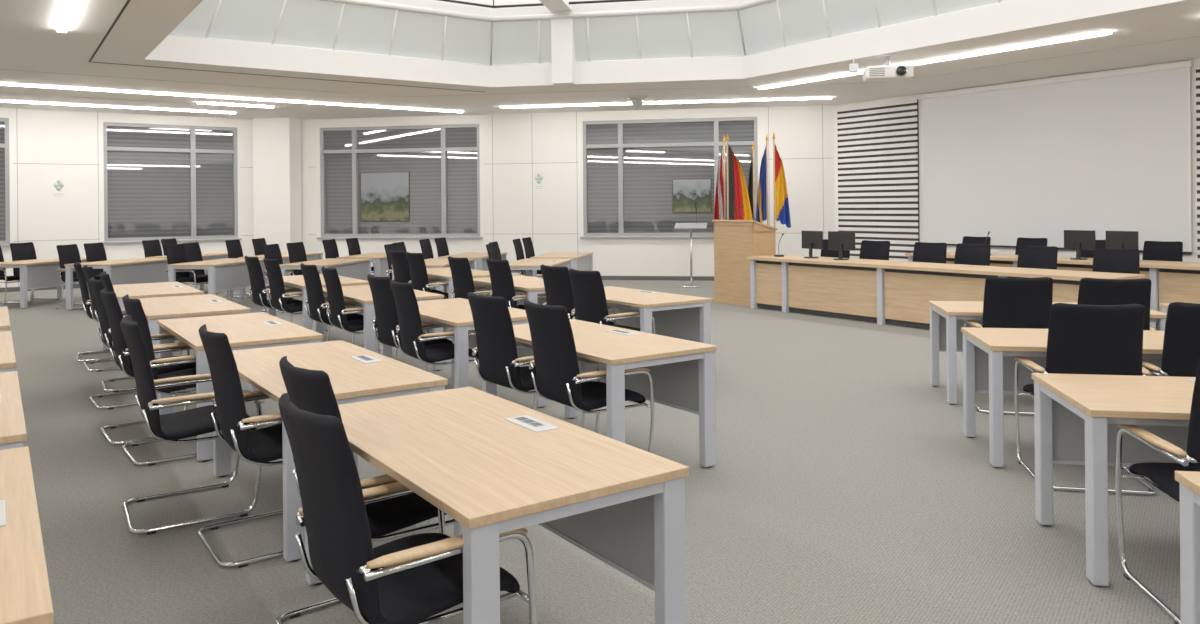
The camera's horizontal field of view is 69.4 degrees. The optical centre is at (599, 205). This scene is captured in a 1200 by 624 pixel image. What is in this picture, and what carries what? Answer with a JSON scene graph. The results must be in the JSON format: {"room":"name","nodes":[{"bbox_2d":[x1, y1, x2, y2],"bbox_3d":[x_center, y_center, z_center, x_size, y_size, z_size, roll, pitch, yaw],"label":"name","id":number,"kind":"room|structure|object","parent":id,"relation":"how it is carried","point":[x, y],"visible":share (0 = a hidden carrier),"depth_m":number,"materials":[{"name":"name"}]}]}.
{"room":"council chamber","nodes":[
{"label":"council chamber","id":0,"kind":"room"},
{"bbox_2d":[0,107,253,287],"bbox_3d":[-12.305,-0.118,16.962,11.301,3.650,0.301,-1,0,-35],"label":"wall","id":1,"kind":"structure","parent":0,"point":[50,139],"depth_m":17.78,"materials":[{"name":"paint"}]},
{"bbox_2d":[0,118,9,246],"bbox_3d":[-12.834,-0.463,16.465,2.790,2.550,0.230,-1,0,-35],"label":"window","id":2,"kind":"structure","parent":1,"relation":"in","point":[4,122],"depth_m":17.21,"materials":[{"name":"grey glass"}]},
{"bbox_2d":[102,122,241,243],"bbox_3d":[-9.320,-0.494,18.926,2.770,2.550,0.230,-1,0,-35],"label":"window","id":3,"kind":"structure","parent":1,"relation":"in","point":[180,182],"depth_m":18.94,"materials":[{"name":"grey glass"}]},
{"bbox_2d":[0,36,1197,108],"bbox_3d":[-1.585,-2.034,6.844,19.998,0.003,27.016,-1,0,-45],"label":"trim","id":4,"kind":"structure","parent":1,"relation":"attached to","point":[1195,36],"depth_m":14.74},
{"bbox_2d":[253,117,301,255],"bbox_3d":[-7.341,-0.161,19.729,0.920,3.650,0.520,-1,0,10],"label":"pillar","id":5,"kind":"structure","parent":0,"point":[276,141],"depth_m":19.49,"materials":[{"name":"paint"}]},
{"bbox_2d":[301,105,834,275],"bbox_3d":[-1.343,-0.213,19.152,12.630,3.650,0.300,0,0,10],"label":"wall","id":6,"kind":"structure","parent":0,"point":[547,141],"depth_m":18.90,"materials":[{"name":"paint"}]},
{"bbox_2d":[317,124,482,238],"bbox_3d":[-4.537,-0.535,19.597,3.930,2.550,0.230,-1,0,10],"label":"window","id":7,"kind":"structure","parent":6,"relation":"in","point":[415,181],"depth_m":19.65,"materials":[{"name":"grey glass"}]},
{"bbox_2d":[372,275,713,280],"bbox_3d":[-1.354,1.567,18.996,12.590,0.090,0.028,0,0,10],"label":"baseboard","id":8,"kind":"structure","parent":6,"relation":"attached to","point":[695,278],"depth_m":18.54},
{"bbox_2d":[309,105,823,251],"bbox_3d":[-0.940,-0.262,18.928,11.700,3.560,0.004,-1,0,10],"label":"trim","id":9,"kind":"structure","parent":6,"relation":"attached to","point":[822,105],"depth_m":18.85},
{"bbox_2d":[580,117,757,237],"bbox_3d":[1.479,-0.588,18.557,3.860,2.550,0.230,-1,0,10],"label":"window","id":10,"kind":"structure","parent":6,"relation":"in","point":[642,178],"depth_m":18.67,"materials":[{"name":"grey glass"}]},
{"bbox_2d":[0,280,1180,623],"bbox_3d":[-2.744,1.624,4.387,29.649,0.001,31.385,0,0,0],"label":"floor","id":11,"kind":"structure","parent":0,"point":[844,485],"depth_m":4.51,"materials":[{"name":"carpet"}]},
{"bbox_2d":[0,331,15,372],"bbox_3d":[-4.107,1.262,5.357,0.800,0.748,1.600,-1,0,-35],"label":"conference table","id":12,"kind":"object","parent":11,"relation":"on","point":[7,355],"visible":0.36,"depth_m":5.24,"materials":[{"name":"brown wood"}]},
{"bbox_2d":[0,371,26,449],"bbox_3d":[-3.000,1.252,3.776,0.800,0.748,1.600,-1,0,-35],"label":"conference table","id":13,"kind":"object","parent":11,"relation":"on","point":[13,433],"visible":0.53,"depth_m":3.67,"materials":[{"name":"brown wood"}]},
{"bbox_2d":[0,446,53,623],"bbox_3d":[-1.956,1.243,2.285,0.800,0.748,1.600,-1,0,-35],"label":"conference table","id":14,"kind":"object","parent":11,"relation":"on","point":[25,594],"visible":1,"depth_m":2.21,"materials":[{"name":"brown wood"}]},
{"bbox_2d":[7,242,61,302],"bbox_3d":[-10.060,1.168,15.396,0.643,1.039,0.622,-1,0,14],"label":"chair","id":15,"kind":"object","parent":11,"relation":"on","point":[19,251],"visible":0.38,"depth_m":15.45,"materials":[{"name":"black fabric"}]},
{"bbox_2d":[0,258,86,308],"bbox_3d":[-9.656,1.311,15.018,0.800,0.748,1.600,0,0,10],"label":"conference table","id":16,"kind":"object","parent":11,"relation":"on","point":[37,273],"visible":0.62,"depth_m":14.50,"materials":[{"name":"brown wood"}]},
{"bbox_2d":[54,244,99,308],"bbox_3d":[-8.584,1.155,14.353,0.643,1.039,0.622,-1,0,6],"label":"chair","id":17,"kind":"object","parent":11,"relation":"on","point":[68,254],"visible":0.36,"depth_m":14.33,"materials":[{"name":"black fabric"}]},
{"bbox_2d":[82,242,106,303],"bbox_3d":[-8.527,1.155,15.004,0.643,1.039,0.622,0,0,7],"label":"chair","id":18,"kind":"object","parent":11,"relation":"on","point":[94,252],"visible":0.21,"depth_m":15.05,"materials":[{"name":"black fabric"}]},
{"bbox_2d":[74,262,115,361],"bbox_3d":[-5.395,1.127,9.505,0.643,1.039,0.622,-1,0,-32],"label":"chair","id":19,"kind":"object","parent":11,"relation":"on","point":[86,301],"visible":0.36,"depth_m":9.22,"materials":[{"name":"black fabric"}]},
{"bbox_2d":[82,265,147,371],"bbox_3d":[-4.977,1.124,8.962,0.643,1.039,0.622,0,0,-37],"label":"chair","id":20,"kind":"object","parent":11,"relation":"on","point":[88,272],"visible":0.21,"depth_m":8.72,"materials":[{"name":"black fabric"}]},
{"bbox_2d":[64,258,167,309],"bbox_3d":[-8.056,1.297,14.618,0.800,0.748,1.600,0,0,10],"label":"conference table","id":21,"kind":"object","parent":11,"relation":"on","point":[133,270],"visible":0.67,"depth_m":14.31,"materials":[{"name":"brown wood"}]},
{"bbox_2d":[89,277,181,409],"bbox_3d":[-3.948,1.115,7.331,0.643,1.039,0.622,0,0,-37],"label":"chair","id":22,"kind":"object","parent":11,"relation":"on","point":[96,286],"visible":0.37,"depth_m":7.08,"materials":[{"name":"black fabric"}]},
{"bbox_2d":[99,271,181,391],"bbox_3d":[-4.236,1.117,7.979,0.643,1.039,0.622,-1,0,-33],"label":"chair","id":23,"kind":"object","parent":11,"relation":"on","point":[105,278],"visible":0.2,"depth_m":7.69,"materials":[{"name":"black fabric"}]},
{"bbox_2d":[100,288,195,444],"bbox_3d":[-3.243,1.109,6.270,0.643,1.039,0.622,-1,0,-37],"label":"chair","id":24,"kind":"object","parent":11,"relation":"on","point":[110,301],"visible":0.5,"depth_m":6.04,"materials":[{"name":"black fabric"}]},
{"bbox_2d":[102,282,203,370],"bbox_3d":[-4.922,1.269,9.487,0.800,0.748,1.600,-1,0,-35],"label":"conference table","id":25,"kind":"object","parent":11,"relation":"on","point":[162,289],"visible":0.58,"depth_m":9.23,"materials":[{"name":"brown wood"}]},
{"bbox_2d":[122,294,196,465],"bbox_3d":[-2.821,1.105,5.788,0.643,1.039,0.622,-1,0,-37],"label":"chair","id":26,"kind":"object","parent":11,"relation":"on","point":[133,307],"visible":0.35,"depth_m":5.53,"materials":[{"name":"black fabric"}]},
{"bbox_2d":[125,294,250,403],"bbox_3d":[-3.805,1.260,7.925,0.800,0.748,1.600,-1,0,-35],"label":"conference table","id":27,"kind":"object","parent":11,"relation":"on","point":[174,307],"visible":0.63,"depth_m":7.53,"materials":[{"name":"brown wood"}]},
{"bbox_2d":[164,244,216,295],"bbox_3d":[-6.655,1.139,14.033,0.643,1.039,0.622,-1,0,9],"label":"chair","id":28,"kind":"object","parent":11,"relation":"on","point":[176,253],"visible":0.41,"depth_m":14.02,"materials":[{"name":"black fabric"}]},
{"bbox_2d":[120,314,262,534],"bbox_3d":[-2.199,1.100,4.639,0.643,1.039,0.622,0,0,-33],"label":"chair","id":29,"kind":"object","parent":11,"relation":"on","point":[171,427],"visible":0.8,"depth_m":4.44,"materials":[{"name":"black fabric"}]},
{"bbox_2d":[183,242,231,299],"bbox_3d":[-6.695,1.139,14.698,0.643,1.039,0.622,0,0,6],"label":"chair","id":30,"kind":"object","parent":11,"relation":"on","point":[193,251],"visible":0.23,"depth_m":14.77,"materials":[{"name":"black fabric"}]},
{"bbox_2d":[167,258,266,300],"bbox_3d":[-6.256,1.281,14.318,0.800,0.748,1.600,0,0,10],"label":"conference table","id":31,"kind":"object","parent":11,"relation":"on","point":[228,274],"visible":0.75,"depth_m":13.86,"materials":[{"name":"brown wood"}]},
{"bbox_2d":[157,312,322,461],"bbox_3d":[-2.670,1.250,6.339,0.800,0.748,1.600,-1,0,-35],"label":"conference table","id":32,"kind":"object","parent":11,"relation":"on","point":[245,331],"visible":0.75,"depth_m":6.04,"materials":[{"name":"brown wood"}]},
{"bbox_2d":[244,255,302,322],"bbox_3d":[-3.952,1.115,10.517,0.643,1.039,0.622,0,0,-39],"label":"chair","id":33,"kind":"object","parent":11,"relation":"on","point":[258,287],"visible":0.57,"depth_m":10.28,"materials":[{"name":"black fabric"}]},
{"bbox_2d":[197,324,357,567],"bbox_3d":[-1.600,1.094,4.237,0.643,1.039,0.622,-1,0,-36],"label":"chair","id":34,"kind":"object","parent":11,"relation":"on","point":[261,446],"visible":0.62,"depth_m":3.98,"materials":[{"name":"black fabric"}]},
{"bbox_2d":[286,242,306,275],"bbox_3d":[-4.836,1.123,14.401,0.643,1.039,0.622,-1,0,14],"label":"chair","id":35,"kind":"object","parent":11,"relation":"on","point":[296,251],"visible":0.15,"depth_m":14.47,"materials":[{"name":"black fabric"}]},
{"bbox_2d":[263,258,330,341],"bbox_3d":[-3.523,1.111,9.996,0.643,1.039,0.622,0,0,-38],"label":"chair","id":36,"kind":"object","parent":11,"relation":"on","point":[277,290],"visible":0.52,"depth_m":9.77,"materials":[{"name":"black fabric"}]},
{"bbox_2d":[266,274,368,343],"bbox_3d":[-3.432,1.256,10.530,0.800,0.748,1.600,-1,0,-35],"label":"conference table","id":37,"kind":"object","parent":11,"relation":"on","point":[296,281],"visible":0.38,"depth_m":10.16,"materials":[{"name":"brown wood"}]},
{"bbox_2d":[279,258,371,312],"bbox_3d":[-4.406,1.265,14.018,0.800,0.748,1.600,0,0,10],"label":"conference table","id":38,"kind":"object","parent":11,"relation":"on","point":[360,269],"visible":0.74,"depth_m":14.00,"materials":[{"name":"brown wood"}]},
{"bbox_2d":[213,340,447,561],"bbox_3d":[-1.546,1.240,4.770,0.800,0.748,1.600,-1,0,-35],"label":"conference table","id":39,"kind":"object","parent":11,"relation":"on","point":[356,373],"visible":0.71,"depth_m":4.47,"materials":[{"name":"brown wood"}]},
{"bbox_2d":[300,263,363,343],"bbox_3d":[-2.744,1.104,8.962,0.643,1.039,0.622,-1,0,-36],"label":"chair","id":40,"kind":"object","parent":11,"relation":"on","point":[316,300],"visible":0.52,"depth_m":8.73,"materials":[{"name":"black fabric"}]},
{"bbox_2d":[321,266,397,359],"bbox_3d":[-2.366,1.101,8.441,0.643,1.039,0.622,-1,0,-32],"label":"chair","id":41,"kind":"object","parent":11,"relation":"on","point":[337,306],"visible":0.53,"depth_m":8.21,"materials":[{"name":"black fabric"}]},
{"bbox_2d":[337,252,388,276],"bbox_3d":[-4.076,1.262,15.889,0.800,0.748,1.600,0,0,10],"label":"conference table","id":42,"kind":"object","parent":11,"relation":"on","point":[379,258],"visible":0.16,"depth_m":15.25,"materials":[{"name":"brown wood"}]},
{"bbox_2d":[275,356,458,623],"bbox_3d":[-0.865,1.088,3.309,0.643,1.039,0.622,-1,0,-38],"label":"chair","id":43,"kind":"object","parent":11,"relation":"on","point":[311,391],"visible":0.23,"depth_m":3.12,"materials":[{"name":"black fabric"}]},
{"bbox_2d":[314,285,443,370],"bbox_3d":[-2.313,1.246,8.933,0.800,0.748,1.600,-1,0,-35],"label":"conference table","id":44,"kind":"object","parent":11,"relation":"on","point":[359,294],"visible":0.21,"depth_m":8.46,"materials":[{"name":"brown wood"}]},
{"bbox_2d":[278,393,536,623],"bbox_3d":[-0.622,1.086,2.649,0.643,1.039,0.622,0,0,-38],"label":"chair","id":45,"kind":"object","parent":11,"relation":"on","point":[412,579],"visible":0.91,"depth_m":2.44,"materials":[{"name":"black fabric"}]},
{"bbox_2d":[367,274,454,388],"bbox_3d":[-1.624,1.095,7.367,0.643,1.039,0.622,-1,0,-37],"label":"chair","id":46,"kind":"object","parent":11,"relation":"on","point":[386,317],"visible":0.42,"depth_m":7.17,"materials":[{"name":"black fabric"}]},
{"bbox_2d":[389,250,446,292],"bbox_3d":[-2.472,1.102,11.621,0.643,1.039,0.622,-1,0,-38],"label":"chair","id":47,"kind":"object","parent":11,"relation":"on","point":[400,265],"visible":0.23,"depth_m":11.39,"materials":[{"name":"black fabric"}]},
{"bbox_2d":[406,252,448,298],"bbox_3d":[-2.124,1.099,11.061,0.643,1.039,0.622,0,0,-36],"label":"chair","id":48,"kind":"object","parent":11,"relation":"on","point":[420,281],"visible":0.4,"depth_m":10.83,"materials":[{"name":"black fabric"}]},
{"bbox_2d":[390,279,478,388],"bbox_3d":[-1.295,1.092,6.775,0.643,1.039,0.622,-1,0,-32],"label":"chair","id":49,"kind":"object","parent":11,"relation":"on","point":[410,328],"visible":0.73,"depth_m":6.57,"materials":[{"name":"black fabric"}]},
{"bbox_2d":[426,267,491,331],"bbox_3d":[-1.986,1.244,11.604,0.800,0.748,1.600,-1,0,-35],"label":"conference table","id":50,"kind":"object","parent":11,"relation":"on","point":[444,273],"visible":0.22,"depth_m":11.22,"materials":[{"name":"brown wood"}]},
{"bbox_2d":[380,298,546,407],"bbox_3d":[-1.194,1.237,7.336,0.800,0.748,1.600,-1,0,-35],"label":"conference table","id":51,"kind":"object","parent":11,"relation":"on","point":[455,314],"visible":0.29,"depth_m":6.89,"materials":[{"name":"brown wood"}]},
{"bbox_2d":[448,256,491,298],"bbox_3d":[-1.397,1.093,9.974,0.643,1.039,0.622,-1,0,-37],"label":"chair","id":52,"kind":"object","parent":11,"relation":"on","point":[462,278],"visible":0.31,"depth_m":9.75,"materials":[{"name":"black fabric"}]},
{"bbox_2d":[437,252,506,270],"bbox_3d":[-2.276,1.246,15.639,0.800,0.748,1.600,0,0,10],"label":"conference table","id":53,"kind":"object","parent":11,"relation":"on","point":[481,263],"visible":0.31,"depth_m":15.15,"materials":[{"name":"brown wood"}]},
{"bbox_2d":[305,387,688,623],"bbox_3d":[-0.489,1.231,3.276,0.800,0.748,1.600,-1,0,-35],"label":"conference table","id":54,"kind":"object","parent":11,"relation":"on","point":[495,465],"visible":0.81,"depth_m":2.92,"materials":[{"name":"brown wood"}]},
{"bbox_2d":[473,275,546,304],"bbox_3d":[-0.867,1.234,10.007,0.800,0.748,1.600,-1,0,-35],"label":"conference table","id":55,"kind":"object","parent":11,"relation":"on","point":[533,286],"visible":0.23,"depth_m":9.94,"materials":[{"name":"brown wood"}]},
{"bbox_2d":[486,258,545,309],"bbox_3d":[-0.893,1.088,9.503,0.643,1.039,0.622,-1,0,-36],"label":"chair","id":56,"kind":"object","parent":11,"relation":"on","point":[502,284],"visible":0.42,"depth_m":9.26,"materials":[{"name":"black fabric"}]},
{"bbox_2d":[468,292,585,427],"bbox_3d":[-0.521,1.085,5.731,0.643,1.039,0.622,-1,0,-38],"label":"chair","id":57,"kind":"object","parent":11,"relation":"on","point":[499,364],"visible":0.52,"depth_m":5.51,"materials":[{"name":"black fabric"}]},
{"bbox_2d":[509,259,572,275],"bbox_3d":[-0.976,1.235,13.518,0.800,0.748,1.600,0,0,10],"label":"conference table","id":58,"kind":"object","parent":11,"relation":"on","point":[524,264],"visible":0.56,"depth_m":13.33,"materials":[{"name":"brown wood"}]},
{"bbox_2d":[530,252,593,276],"bbox_3d":[-0.646,1.232,15.389,0.800,0.748,1.600,0,0,10],"label":"conference table","id":59,"kind":"object","parent":11,"relation":"on","point":[582,261],"visible":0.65,"depth_m":15.19,"materials":[{"name":"brown wood"}]},
{"bbox_2d":[540,264,620,324],"bbox_3d":[-0.225,1.082,8.403,0.643,1.039,0.622,-1,0,-36],"label":"chair","id":60,"kind":"object","parent":11,"relation":"on","point":[557,282],"visible":0.28,"depth_m":8.18,"materials":[{"name":"black fabric"}]},
{"bbox_2d":[524,300,654,452],"bbox_3d":[-0.104,1.081,5.201,0.643,1.039,0.622,0,0,-34],"label":"chair","id":61,"kind":"object","parent":11,"relation":"on","point":[558,379],"visible":0.71,"depth_m":5.01,"materials":[{"name":"black fabric"}]},
{"bbox_2d":[482,319,716,467],"bbox_3d":[-0.065,1.227,5.722,0.800,0.748,1.600,-1,0,-35],"label":"conference table","id":62,"kind":"object","parent":11,"relation":"on","point":[682,371],"visible":0.8,"depth_m":5.29,"materials":[{"name":"brown wood"}]},
{"bbox_2d":[568,268,654,333],"bbox_3d":[0.071,1.080,7.828,0.643,1.039,0.622,0,0,-37],"label":"chair","id":63,"kind":"object","parent":11,"relation":"on","point":[590,303],"visible":0.44,"depth_m":7.61,"materials":[{"name":"black fabric"}]},
{"bbox_2d":[604,286,711,344],"bbox_3d":[0.251,1.224,8.409,0.800,0.748,1.600,-1,0,-35],"label":"conference table","id":64,"kind":"object","parent":11,"relation":"on","point":[685,317],"visible":0.67,"depth_m":8.11,"materials":[{"name":"brown wood"}]},
{"bbox_2d":[674,200,706,287],"bbox_3d":[1.786,0.735,17.000,0.620,1.700,0.400,0,0,10],"label":"lectern","id":65,"kind":"object","parent":11,"relation":"on","point":[677,225],"visible":1,"depth_m":16.98,"materials":[{"name":"silver metal"}]},
{"bbox_2d":[713,136,725,226],"bbox_3d":[2.416,0.099,16.960,0.351,2.960,0.298,-1,0,22],"label":"flag","id":66,"kind":"object","parent":11,"relation":"on","point":[720,205],"visible":0.88,"depth_m":16.95,"materials":[{"name":"multicoloured fabric"}]},
{"bbox_2d":[726,133,752,219],"bbox_3d":[2.585,0.097,16.400,0.628,2.960,0.300,-1,0,0],"label":"flag","id":67,"kind":"object","parent":11,"relation":"on","point":[737,193],"visible":0.91,"depth_m":16.40,"materials":[{"name":"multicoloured fabric"}]},
{"bbox_2d":[712,205,776,306],"bbox_3d":[2.341,0.781,14.050,0.548,1.598,0.940,-1,0,-35],"label":"lectern","id":68,"kind":"object","parent":11,"relation":"on","point":[735,241],"visible":0.8,"depth_m":13.83,"materials":[{"name":"brown wood"}]},
{"bbox_2d":[755,136,768,224],"bbox_3d":[3.204,0.092,16.763,0.377,2.960,0.299,-1,0,20],"label":"flag","id":69,"kind":"object","parent":11,"relation":"on","point":[762,196],"visible":0.87,"depth_m":16.75,"materials":[{"name":"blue fabric"}]},
{"bbox_2d":[772,133,790,227],"bbox_3d":[3.357,0.091,16.300,0.452,2.960,0.300,-1,0,0],"label":"flag","id":70,"kind":"object","parent":11,"relation":"on","point":[781,203],"visible":0.94,"depth_m":16.29,"materials":[{"name":"multicoloured fabric"}]},
{"bbox_2d":[859,240,889,259],"bbox_3d":[4.015,1.045,13.006,0.643,1.039,0.622,0,0,-44],"label":"chair","id":71,"kind":"object","parent":11,"relation":"on","point":[873,250],"visible":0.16,"depth_m":13.19,"materials":[{"name":"black fabric"}]},
{"bbox_2d":[912,242,946,263],"bbox_3d":[4.564,1.041,12.232,0.622,1.039,0.643,0,0,44],"label":"chair","id":72,"kind":"object","parent":11,"relation":"on","point":[926,252],"visible":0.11,"depth_m":12.42,"materials":[{"name":"black fabric"}]},
{"bbox_2d":[747,255,1144,328],"bbox_3d":[4.111,1.164,11.405,0.800,0.800,5.300,-1,0,-35],"label":"desk","id":73,"kind":"object","parent":11,"relation":"on","point":[882,292],"visible":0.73,"depth_m":11.53,"materials":[{"name":"brown wood"}]},
{"bbox_2d":[801,230,822,257],"bbox_3d":[3.137,0.570,12.875,0.220,0.405,0.420,-1,0,-30],"label":"computer monitor","id":74,"kind":"object","parent":73,"relation":"on","point":[811,240],"visible":1,"depth_m":12.85,"materials":[{"name":"black plastic"}]},
{"bbox_2d":[828,231,854,259],"bbox_3d":[3.453,0.567,12.425,0.220,0.405,0.420,0,0,-45],"label":"computer monitor","id":75,"kind":"object","parent":73,"relation":"on","point":[840,241],"visible":1,"depth_m":12.41,"materials":[{"name":"black plastic"}]},
{"bbox_2d":[954,243,990,265],"bbox_3d":[4.931,1.037,11.693,0.643,1.039,0.622,-1,0,-43],"label":"chair","id":76,"kind":"object","parent":11,"relation":"on","point":[965,254],"visible":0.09,"depth_m":11.87,"materials":[{"name":"black fabric"}]},
{"bbox_2d":[964,276,1052,414],"bbox_3d":[3.227,1.052,6.800,0.622,1.039,0.643,0,0,13],"label":"chair","id":77,"kind":"object","parent":11,"relation":"on","point":[1008,302],"visible":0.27,"depth_m":6.54,"materials":[{"name":"black fabric"}]},
{"bbox_2d":[1017,245,1057,269],"bbox_3d":[5.439,1.033,10.949,0.643,1.039,0.622,-1,0,-42],"label":"chair","id":78,"kind":"object","parent":11,"relation":"on","point":[1037,257],"visible":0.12,"depth_m":11.12,"materials":[{"name":"black fabric"}]},
{"bbox_2d":[928,301,1166,404],"bbox_3d":[3.610,1.195,7.098,1.600,0.748,0.800,0,0,11],"label":"conference table","id":79,"kind":"object","parent":11,"relation":"on","point":[947,318],"visible":0.31,"depth_m":7.12,"materials":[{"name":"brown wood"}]},
{"bbox_2d":[905,252,1199,326],"bbox_3d":[7.874,1.131,10.390,0.800,0.800,9.200,-1,0,-35],"label":"desk","id":80,"kind":"object","parent":11,"relation":"on","point":[1171,281],"visible":0.31,"depth_m":10.99,"materials":[{"name":"brown wood"}]},
{"bbox_2d":[1064,230,1095,259],"bbox_3d":[6.652,0.539,12.040,0.220,0.405,0.420,-1,0,-35],"label":"computer monitor","id":81,"kind":"object","parent":80,"relation":"on","point":[1079,240],"visible":0.88,"depth_m":12.02,"materials":[{"name":"black plastic"}]},
{"bbox_2d":[1105,231,1138,249],"bbox_3d":[6.967,0.537,11.590,0.220,0.405,0.420,-1,0,-30],"label":"computer monitor","id":82,"kind":"object","parent":80,"relation":"on","point":[1114,239],"visible":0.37,"depth_m":11.57,"materials":[{"name":"black plastic"}]},
{"bbox_2d":[961,327,1163,467],"bbox_3d":[3.210,1.198,5.447,1.600,0.748,0.800,0,0,11],"label":"conference table","id":83,"kind":"object","parent":11,"relation":"on","point":[989,354],"visible":0.45,"depth_m":5.61,"materials":[{"name":"brown wood"}]},
{"bbox_2d":[1014,303,1156,494],"bbox_3d":[2.807,1.056,5.041,0.622,1.039,0.643,0,0,12],"label":"chair","id":84,"kind":"object","parent":11,"relation":"on","point":[1082,339],"visible":0.62,"depth_m":4.79,"materials":[{"name":"black fabric"}]},
{"bbox_2d":[1032,373,1195,585],"bbox_3d":[2.890,1.201,3.828,1.600,0.748,0.800,0,0,11],"label":"conference table","id":85,"kind":"object","parent":11,"relation":"on","point":[1077,417],"visible":0.87,"depth_m":3.99,"materials":[{"name":"brown wood"}]},
{"bbox_2d":[1092,248,1139,273],"bbox_3d":[5.984,1.028,10.117,0.622,1.039,0.643,0,0,40],"label":"chair","id":86,"kind":"object","parent":11,"relation":"on","point":[1127,261],"visible":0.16,"depth_m":10.31,"materials":[{"name":"black fabric"}]},
{"bbox_2d":[1077,278,1155,330],"bbox_3d":[3.853,1.047,6.616,0.622,1.039,0.643,0,0,14],"label":"chair","id":87,"kind":"object","parent":11,"relation":"on","point":[1092,291],"visible":0.2,"depth_m":6.34,"materials":[{"name":"black fabric"}]},
{"bbox_2d":[1116,359,1199,623],"bbox_3d":[2.490,1.059,3.422,0.622,1.039,0.643,0,0,8],"label":"chair","id":88,"kind":"object","parent":11,"relation":"on","point":[1162,474],"visible":0.84,"depth_m":3.50,"materials":[{"name":"black fabric"}]},
{"bbox_2d":[1142,241,1182,261],"bbox_3d":[7.737,1.013,12.010,0.643,1.039,0.622,0,0,-43],"label":"chair","id":89,"kind":"object","parent":11,"relation":"on","point":[1152,250],"visible":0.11,"depth_m":12.18,"materials":[{"name":"black fabric"}]},
{"bbox_2d":[1142,302,1199,484],"bbox_3d":[3.463,1.050,5.023,0.622,1.039,0.643,0,0,14],"label":"chair","id":90,"kind":"object","parent":11,"relation":"on","point":[1181,343],"visible":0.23,"depth_m":4.82,"materials":[{"name":"black fabric"}]},
{"bbox_2d":[1175,471,1199,623],"bbox_3d":[2.550,1.204,2.228,1.600,0.748,0.800,0,0,11],"label":"conference table","id":91,"kind":"object","parent":11,"relation":"on","point":[1189,481],"visible":1,"depth_m":2.69,"materials":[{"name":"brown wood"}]},
{"bbox_2d":[0,0,1199,119],"bbox_3d":[-1.075,-2.041,6.096,23.261,0.001,30.402,-1,0,-35],"label":"ceiling","id":92,"kind":"structure","parent":0,"point":[30,40],"depth_m":13.52,"materials":[{"name":"paint"}]},
{"bbox_2d":[56,0,79,32],"bbox_3d":[-5.565,-1.984,9.056,0.105,0.033,1.820,0,0,-35],"label":"ceiling light","id":93,"kind":"object","parent":92,"relation":"in","point":[70,6],"depth_m":8.95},
{"bbox_2d":[0,100,235,113],"bbox_3d":[-10.654,-1.940,16.237,7.220,0.033,0.105,0,0,-35],"label":"ceiling light","id":94,"kind":"object","parent":92,"relation":"in","point":[11,101],"depth_m":17.00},
{"bbox_2d":[0,82,462,112],"bbox_3d":[-6.910,-1.972,15.684,9.721,0.033,0.105,0,0,-35],"label":"ceiling light","id":95,"kind":"object","parent":92,"relation":"in","point":[7,84],"depth_m":15.62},
{"bbox_2d":[88,0,480,91],"bbox_3d":[-0.298,-2.043,7.625,6.113,0.006,14.813,-1,0,-35],"label":"trim","id":96,"kind":"structure","parent":92,"relation":"attached to","point":[128,1],"depth_m":12.25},
{"bbox_2d":[145,0,1184,86],"bbox_3d":[1.154,-2.785,8.517,8.540,1.450,14.041,-1,0,-35],"label":"skylight","id":97,"kind":"object","parent":92,"relation":"attached to","point":[304,23],"visible":0.83,"depth_m":13.55,"materials":[{"name":"glass"}]},
{"bbox_2d":[539,0,575,85],"bbox_3d":[-1.288,-2.759,10.752,0.360,1.440,8.170,0,0,10],"label":"beam","id":98,"kind":"structure","parent":97,"relation":"attached to","point":[562,36],"depth_m":14.44,"materials":[{"name":"paint"}]},
{"bbox_2d":[169,0,1013,65],"bbox_3d":[1.154,-2.818,8.517,8.592,0.815,14.093,-1,0,-35],"label":"trim","id":99,"kind":"structure","parent":97,"relation":"attached to","point":[397,7],"depth_m":14.03,"materials":[{"name":"white paint"}]},
{"label":"ceiling panel","id":100,"kind":"object","parent":97,"relation":"attached to","visible":0},
{"bbox_2d":[438,0,647,7],"bbox_3d":[1.149,-3.409,8.517,7.499,0.202,12.999,-1,0,-35],"label":"track","id":101,"kind":"object","parent":100,"relation":"attached to","point":[452,1],"visible":1,"depth_m":14.13,"materials":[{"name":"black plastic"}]},
{"bbox_2d":[500,97,831,107],"bbox_3d":[1.207,-2.043,17.140,6.567,0.033,0.105,0,0,10],"label":"ceiling light","id":102,"kind":"object","parent":92,"relation":"in","point":[800,98],"depth_m":17.05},
{"bbox_2d":[849,54,913,81],"bbox_3d":[3.881,-1.912,11.998,0.820,0.336,0.460,0,0,10],"label":"projector","id":103,"kind":"object","parent":92,"relation":"hanging from","point":[887,73],"visible":1,"depth_m":11.83,"materials":[{"name":"white paint"}]},
{"bbox_2d":[757,30,1112,88],"bbox_3d":[4.462,-2.072,12.781,0.105,0.033,5.820,0,0,-35],"label":"ceiling light","id":104,"kind":"object","parent":92,"relation":"in","point":[1107,32],"depth_m":11.83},
{"bbox_2d":[834,59,1199,261],"bbox_3d":[8.582,-0.300,12.865,0.300,3.650,12.571,-1,0,-35],"label":"wall","id":105,"kind":"structure","parent":0,"point":[1192,257],"depth_m":14.81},
{"bbox_2d":[837,99,919,260],"bbox_3d":[5.440,-0.377,17.045,0.049,3.258,1.880,0,0,-35],"label":"wall panel","id":106,"kind":"object","parent":105,"relation":"attached to","point":[878,144],"visible":0.76,"depth_m":16.95,"materials":[{"name":"white paint"}]},
{"bbox_2d":[918,61,1193,253],"bbox_3d":[7.285,-0.689,14.371,0.090,2.790,4.500,-1,0,-35],"label":"projection screen","id":107,"kind":"object","parent":105,"relation":"attached to","point":[1101,152],"visible":0.9,"depth_m":14.06,"materials":[{"name":"fabric"}]},
{"bbox_2d":[1195,64,1199,262],"bbox_3d":[9.162,-0.409,11.729,0.048,3.258,1.900,-1,0,-35],"label":"wall panel","id":108,"kind":"object","parent":105,"relation":"attached to","point":[1197,67],"visible":0.88,"depth_m":12.48,"materials":[{"name":"white paint"}]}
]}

